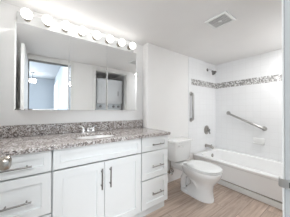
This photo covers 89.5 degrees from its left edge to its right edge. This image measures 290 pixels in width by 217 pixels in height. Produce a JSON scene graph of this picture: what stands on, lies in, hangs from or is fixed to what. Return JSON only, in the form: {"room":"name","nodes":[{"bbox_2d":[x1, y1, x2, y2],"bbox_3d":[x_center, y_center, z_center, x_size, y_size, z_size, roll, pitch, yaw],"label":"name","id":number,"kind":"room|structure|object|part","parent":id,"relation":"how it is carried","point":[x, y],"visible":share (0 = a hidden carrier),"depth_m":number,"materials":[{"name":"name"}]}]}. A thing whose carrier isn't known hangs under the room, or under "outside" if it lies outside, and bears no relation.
{"room":"bathroom","nodes":[
{"label":"bathroom","id":0,"kind":"room"},
{"bbox_2d":[0,155,11,170],"bbox_3d":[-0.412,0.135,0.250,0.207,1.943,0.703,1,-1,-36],"label":"door knob","id":1,"kind":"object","parent":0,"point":[5,161],"depth_m":0.52,"materials":[{"name":"silver metal"}]},
{"bbox_2d":[0,1,142,125],"bbox_3d":[-0.683,0.106,1.725,1.500,2.048,0.118,1,-1,-36],"label":"wall","id":2,"kind":"structure","parent":0,"point":[8,12],"depth_m":1.35,"materials":[{"name":"paint"}]},
{"bbox_2d":[0,120,142,137],"bbox_3d":[-0.644,0.207,1.668,1.495,0.104,0.020,1,-1,-36],"label":"backsplash","id":3,"kind":"structure","parent":2,"relation":"attached to","point":[9,131],"depth_m":1.49,"materials":[{"name":"stone"}]},
{"bbox_2d":[14,21,135,109],"bbox_3d":[-0.634,-0.350,1.603,1.182,0.734,0.142,1,-1,-36],"label":"mirror","id":4,"kind":"object","parent":2,"relation":"attached to","point":[53,70],"visible":1,"depth_m":1.43,"materials":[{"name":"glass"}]},
{"bbox_3d":[-0.914,-0.353,1.327,0.404,0.734,0.019,1,-1,-36],"label":"mirror door","id":5,"kind":"part","parent":4,"relation":"part of","materials":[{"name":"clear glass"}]},
{"bbox_3d":[-0.594,-0.350,1.557,0.380,0.734,0.019,1,-1,-36],"label":"mirror door","id":6,"kind":"part","parent":4,"relation":"part of","materials":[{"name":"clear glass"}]},
{"bbox_3d":[-0.278,-0.347,1.783,0.394,0.734,0.019,1,-1,-36],"label":"mirror door","id":7,"kind":"part","parent":4,"relation":"part of","materials":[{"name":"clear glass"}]},
{"bbox_2d":[16,8,135,52],"bbox_3d":[-0.614,-0.804,1.595,1.202,0.102,0.184,1,-1,-36],"label":"vanity light","id":8,"kind":"object","parent":2,"relation":"attached to","point":[25,16],"visible":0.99,"depth_m":1.48,"materials":[{"name":"white glass"}]},
{"bbox_3d":[-1.015,-0.808,1.254,0.084,0.084,0.096,1,-1,-36],"label":"globe bulb","id":9,"kind":"part","parent":8,"relation":"part of","materials":[{"name":"white glass"}]},
{"bbox_3d":[-0.893,-0.807,1.341,0.084,0.084,0.096,1,-1,-36],"label":"globe bulb","id":10,"kind":"part","parent":8,"relation":"part of","materials":[{"name":"white glass"}]},
{"bbox_3d":[-0.771,-0.806,1.428,0.084,0.084,0.096,1,-1,-36],"label":"globe bulb","id":11,"kind":"part","parent":8,"relation":"part of","materials":[{"name":"white glass"}]},
{"bbox_3d":[-0.649,-0.804,1.516,0.084,0.084,0.096,1,-1,-36],"label":"globe bulb","id":12,"kind":"part","parent":8,"relation":"part of","materials":[{"name":"white glass"}]},
{"bbox_3d":[-0.527,-0.803,1.603,0.084,0.084,0.096,1,-1,-36],"label":"globe bulb","id":13,"kind":"part","parent":8,"relation":"part of","materials":[{"name":"white glass"}]},
{"bbox_3d":[-0.405,-0.802,1.690,0.084,0.084,0.096,1,-1,-36],"label":"globe bulb","id":14,"kind":"part","parent":8,"relation":"part of","materials":[{"name":"white glass"}]},
{"bbox_3d":[-0.283,-0.801,1.778,0.084,0.084,0.096,1,-1,-36],"label":"globe bulb","id":15,"kind":"part","parent":8,"relation":"part of","materials":[{"name":"white glass"}]},
{"bbox_3d":[-0.161,-0.799,1.865,0.084,0.084,0.096,1,-1,-36],"label":"globe bulb","id":16,"kind":"part","parent":8,"relation":"part of","materials":[{"name":"white glass"}]},
{"bbox_2d":[0,0,281,64],"bbox_3d":[0.559,-0.965,1.526,3.470,0.100,1.900,1,-1,-36],"label":"ceiling","id":17,"kind":"structure","parent":0,"point":[178,26],"depth_m":1.55,"materials":[{"name":"paint"}]},
{"bbox_2d":[204,10,236,28],"bbox_3d":[0.778,-0.906,1.514,0.216,0.016,0.226,1,-1,-36],"label":"ceiling vent","id":18,"kind":"object","parent":17,"relation":"in","point":[224,18],"visible":1,"depth_m":1.50,"materials":[{"name":"white plastic"}]},
{"bbox_2d":[208,14,231,27],"bbox_3d":[0.778,-0.906,1.514,0.168,0.006,0.178,1,-1,-36],"label":"grille","id":19,"kind":"object","parent":18,"relation":"attached to","point":[221,20],"depth_m":1.51,"materials":[{"name":"grey plastic"}]},
{"bbox_2d":[142,43,214,182],"bbox_3d":[0.723,0.120,2.656,1.870,2.048,0.242,1,-1,-36],"label":"wall","id":20,"kind":"structure","parent":0,"point":[164,71],"depth_m":2.23,"materials":[{"name":"paint"}]},
{"bbox_2d":[188,56,215,152],"bbox_3d":[1.104,-0.057,2.777,0.886,1.688,0.008,1,-1,-36],"label":"tile","id":21,"kind":"structure","parent":20,"relation":"attached to","point":[204,97],"depth_m":2.74,"materials":[{"name":"white tile"}]},
{"bbox_2d":[190,92,193,121],"bbox_3d":[0.821,-0.029,2.529,0.076,0.531,0.064,1,-1,-36],"label":"grab bar","id":22,"kind":"object","parent":21,"relation":"attached to","point":[191,93],"visible":1,"depth_m":2.51,"materials":[{"name":"silver metal"}]},
{"bbox_2d":[204,125,209,133],"bbox_3d":[1.216,0.413,2.801,0.172,0.172,0.079,1,-1,-36],"label":"shower valve","id":23,"kind":"object","parent":21,"relation":"attached to","point":[206,128],"visible":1,"depth_m":2.79,"materials":[{"name":"grey metal"}]},
{"bbox_2d":[191,79,215,88],"bbox_3d":[1.142,-0.468,2.802,0.802,0.106,0.006,1,-1,-36],"label":"trim","id":24,"kind":"structure","parent":20,"relation":"attached to","point":[193,81],"depth_m":2.77,"materials":[{"name":"tile"}]},
{"bbox_2d":[218,179,282,209],"bbox_3d":[1.302,1.105,1.970,0.018,0.071,1.537,1,-1,-36],"label":"trim","id":25,"kind":"structure","parent":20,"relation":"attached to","point":[256,196],"depth_m":1.85,"materials":[{"name":"white wood"}]},
{"bbox_2d":[144,178,282,216],"bbox_3d":[0.551,1.183,1.507,3.470,0.100,1.900,1,-1,-36],"label":"floor","id":26,"kind":"structure","parent":0,"point":[228,202],"depth_m":1.70,"materials":[{"name":"brown wood"}]},
{"bbox_2d":[0,150,51,216],"bbox_3d":[-0.940,0.704,1.107,0.366,0.840,0.579,1,-1,-36],"label":"base cabinet","id":27,"kind":"object","parent":26,"relation":"on","point":[25,188],"visible":0.87,"depth_m":0.94,"materials":[{"name":"wood"}]},
{"bbox_3d":[-0.783,0.589,0.886,0.152,0.012,0.037,1,-1,-36],"label":"bar pull","id":28,"kind":"part","parent":27,"relation":"part of","materials":[{"name":"silver metal"}]},
{"bbox_3d":[-0.783,0.365,0.888,0.152,0.012,0.037,1,-1,-36],"label":"bar pull","id":29,"kind":"part","parent":27,"relation":"part of","materials":[{"name":"silver metal"}]},
{"bbox_3d":[-0.797,0.577,0.910,0.358,0.275,0.019,1,-1,-36],"label":"drawer","id":30,"kind":"part","parent":27,"relation":"part of","materials":[{"name":"wood"}]},
{"bbox_3d":[-0.796,0.357,0.912,0.358,0.142,0.019,1,-1,-36],"label":"drawer","id":31,"kind":"part","parent":27,"relation":"part of","materials":[{"name":"wood"}]},
{"bbox_2d":[51,138,140,216],"bbox_3d":[-0.486,0.709,1.432,0.748,0.840,0.579,1,-1,-36],"label":"base cabinet","id":32,"kind":"object","parent":26,"relation":"on","point":[97,180],"visible":0.91,"depth_m":1.19,"materials":[{"name":"wood"}]},
{"bbox_3d":[-0.495,0.728,1.125,0.367,0.571,0.019,1,-1,-36],"label":"door","id":33,"kind":"part","parent":32,"relation":"part of","materials":[{"name":"wood"}]},
{"bbox_2d":[0,120,170,156],"bbox_3d":[-0.484,0.221,1.445,1.495,0.134,0.568,1,-1,-36],"label":"countertop","id":34,"kind":"structure","parent":32,"relation":"on","point":[14,139],"depth_m":1.33,"materials":[{"name":"stone"}]},
{"bbox_2d":[80,125,96,132],"bbox_3d":[-0.612,0.215,1.578,0.144,0.086,0.149,0,-1,5],"label":"faucet","id":35,"kind":"object","parent":34,"relation":"on","point":[89,127],"visible":1,"depth_m":1.57,"materials":[{"name":"silver metal"}]},
{"bbox_2d":[76,135,114,138],"bbox_3d":[-0.475,0.364,1.414,0.469,0.152,0.349,1,-1,-36],"label":"sink","id":36,"kind":"object","parent":34,"relation":"in","point":[94,136],"visible":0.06,"depth_m":1.56,"materials":[{"name":"white ceramic"}]},
{"bbox_3d":[-0.343,0.362,1.236,0.738,0.142,0.019,1,-1,-36],"label":"false drawer","id":37,"kind":"part","parent":32,"relation":"part of","materials":[{"name":"wood"}]},
{"bbox_3d":[-0.292,0.576,1.238,0.012,0.168,0.037,1,-1,-36],"label":"bar pull","id":38,"kind":"part","parent":32,"relation":"part of","materials":[{"name":"silver metal"}]},
{"bbox_3d":[-0.193,0.731,1.341,0.367,0.571,0.019,1,-1,-36],"label":"door","id":39,"kind":"part","parent":32,"relation":"part of","materials":[{"name":"wood"}]},
{"bbox_2d":[138,135,167,216],"bbox_3d":[-0.035,0.713,1.755,0.360,0.840,0.579,1,-1,-36],"label":"base cabinet","id":40,"kind":"object","parent":26,"relation":"on","point":[154,150],"visible":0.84,"depth_m":1.55,"materials":[{"name":"wood"}]},
{"bbox_3d":[0.107,0.877,1.555,0.352,0.285,0.019,1,-1,-36],"label":"drawer","id":41,"kind":"part","parent":40,"relation":"part of","materials":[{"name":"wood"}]},
{"bbox_3d":[0.108,0.587,1.558,0.352,0.275,0.019,1,-1,-36],"label":"drawer","id":42,"kind":"part","parent":40,"relation":"part of","materials":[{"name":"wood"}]},
{"bbox_3d":[0.109,0.367,1.560,0.352,0.142,0.019,1,-1,-36],"label":"drawer","id":43,"kind":"part","parent":40,"relation":"part of","materials":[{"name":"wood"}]},
{"bbox_2d":[167,137,222,203],"bbox_3d":[0.663,0.796,1.989,0.414,0.684,0.738,1,-1,-36],"label":"toilet","id":44,"kind":"object","parent":26,"relation":"on","point":[199,178],"visible":0.98,"depth_m":1.89,"materials":[{"name":"white ceramic"}]},
{"bbox_3d":[0.513,0.631,2.201,0.384,0.273,0.208,1,-1,-36],"label":"tank","id":45,"kind":"part","parent":44,"relation":"part of","materials":[{"name":"white ceramic"}]},
{"bbox_3d":[0.516,0.475,2.199,0.414,0.038,0.230,1,-1,-36],"label":"tank lid","id":46,"kind":"part","parent":44,"relation":"part of","materials":[{"name":"white ceramic"}]},
{"bbox_3d":[0.751,0.758,1.867,0.340,0.014,0.425,1,-1,-36],"label":"seat","id":47,"kind":"part","parent":44,"relation":"part of","materials":[{"name":"white plastic"}]},
{"bbox_3d":[0.750,0.736,1.869,0.344,0.020,0.435,1,-1,-36],"label":"seat lid","id":48,"kind":"part","parent":44,"relation":"part of","materials":[{"name":"white plastic"}]},
{"bbox_2d":[193,148,282,202],"bbox_3d":[1.602,0.934,2.181,0.752,0.270,1.528,1,-1,-36],"label":"bathtub","id":49,"kind":"object","parent":26,"relation":"on","point":[260,175],"visible":0.71,"depth_m":2.14,"materials":[{"name":"white ceramic"}]},
{"bbox_3d":[1.993,0.123,2.397,0.105,2.048,1.658,1,-1,-36],"label":"wall","id":50,"kind":"structure","parent":0,"visible":0},
{"bbox_2d":[215,49,281,161],"bbox_3d":[1.913,-0.047,2.415,0.008,1.708,1.538,1,-1,-36],"label":"tile","id":51,"kind":"structure","parent":50,"relation":"attached to","point":[260,104],"depth_m":2.52,"materials":[{"name":"white tile"}]},
{"bbox_2d":[226,111,266,130],"bbox_3d":[1.749,0.208,2.578,0.064,0.316,0.633,1,-1,-36],"label":"grab bar","id":52,"kind":"object","parent":51,"relation":"attached to","point":[263,128],"visible":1,"depth_m":2.51,"materials":[{"name":"silver metal"}]},
{"bbox_2d":[252,138,264,144],"bbox_3d":[1.867,0.541,2.409,0.062,0.099,0.156,1,-1,-36],"label":"soap dish","id":53,"kind":"object","parent":51,"relation":"attached to","point":[259,141],"visible":1,"depth_m":2.41,"materials":[{"name":"white ceramic"}]},
{"bbox_2d":[216,74,281,88],"bbox_3d":[1.915,-0.468,2.413,0.006,0.106,1.528,1,-1,-36],"label":"trim","id":54,"kind":"structure","parent":50,"relation":"attached to","point":[273,78],"depth_m":2.52,"materials":[{"name":"tile"}]},
{"bbox_3d":[0.561,0.100,0.426,0.450,2.048,0.120,1,-1,-36],"label":"wall","id":55,"kind":"structure","parent":0,"visible":0},
{"bbox_2d":[278,0,289,216],"bbox_3d":[0.102,0.106,0.106,0.760,2.025,0.144,1,-1,-36],"label":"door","id":56,"kind":"structure","parent":55,"relation":"attached to","point":[284,182],"depth_m":0.34,"materials":[{"name":"white"}]},
{"bbox_3d":[0.330,0.173,0.328,0.014,0.019,0.050,0,-1,-23],"label":"strike plate","id":57,"kind":"part","parent":56,"relation":"part of","materials":[{"name":"silver metal"}]}
]}

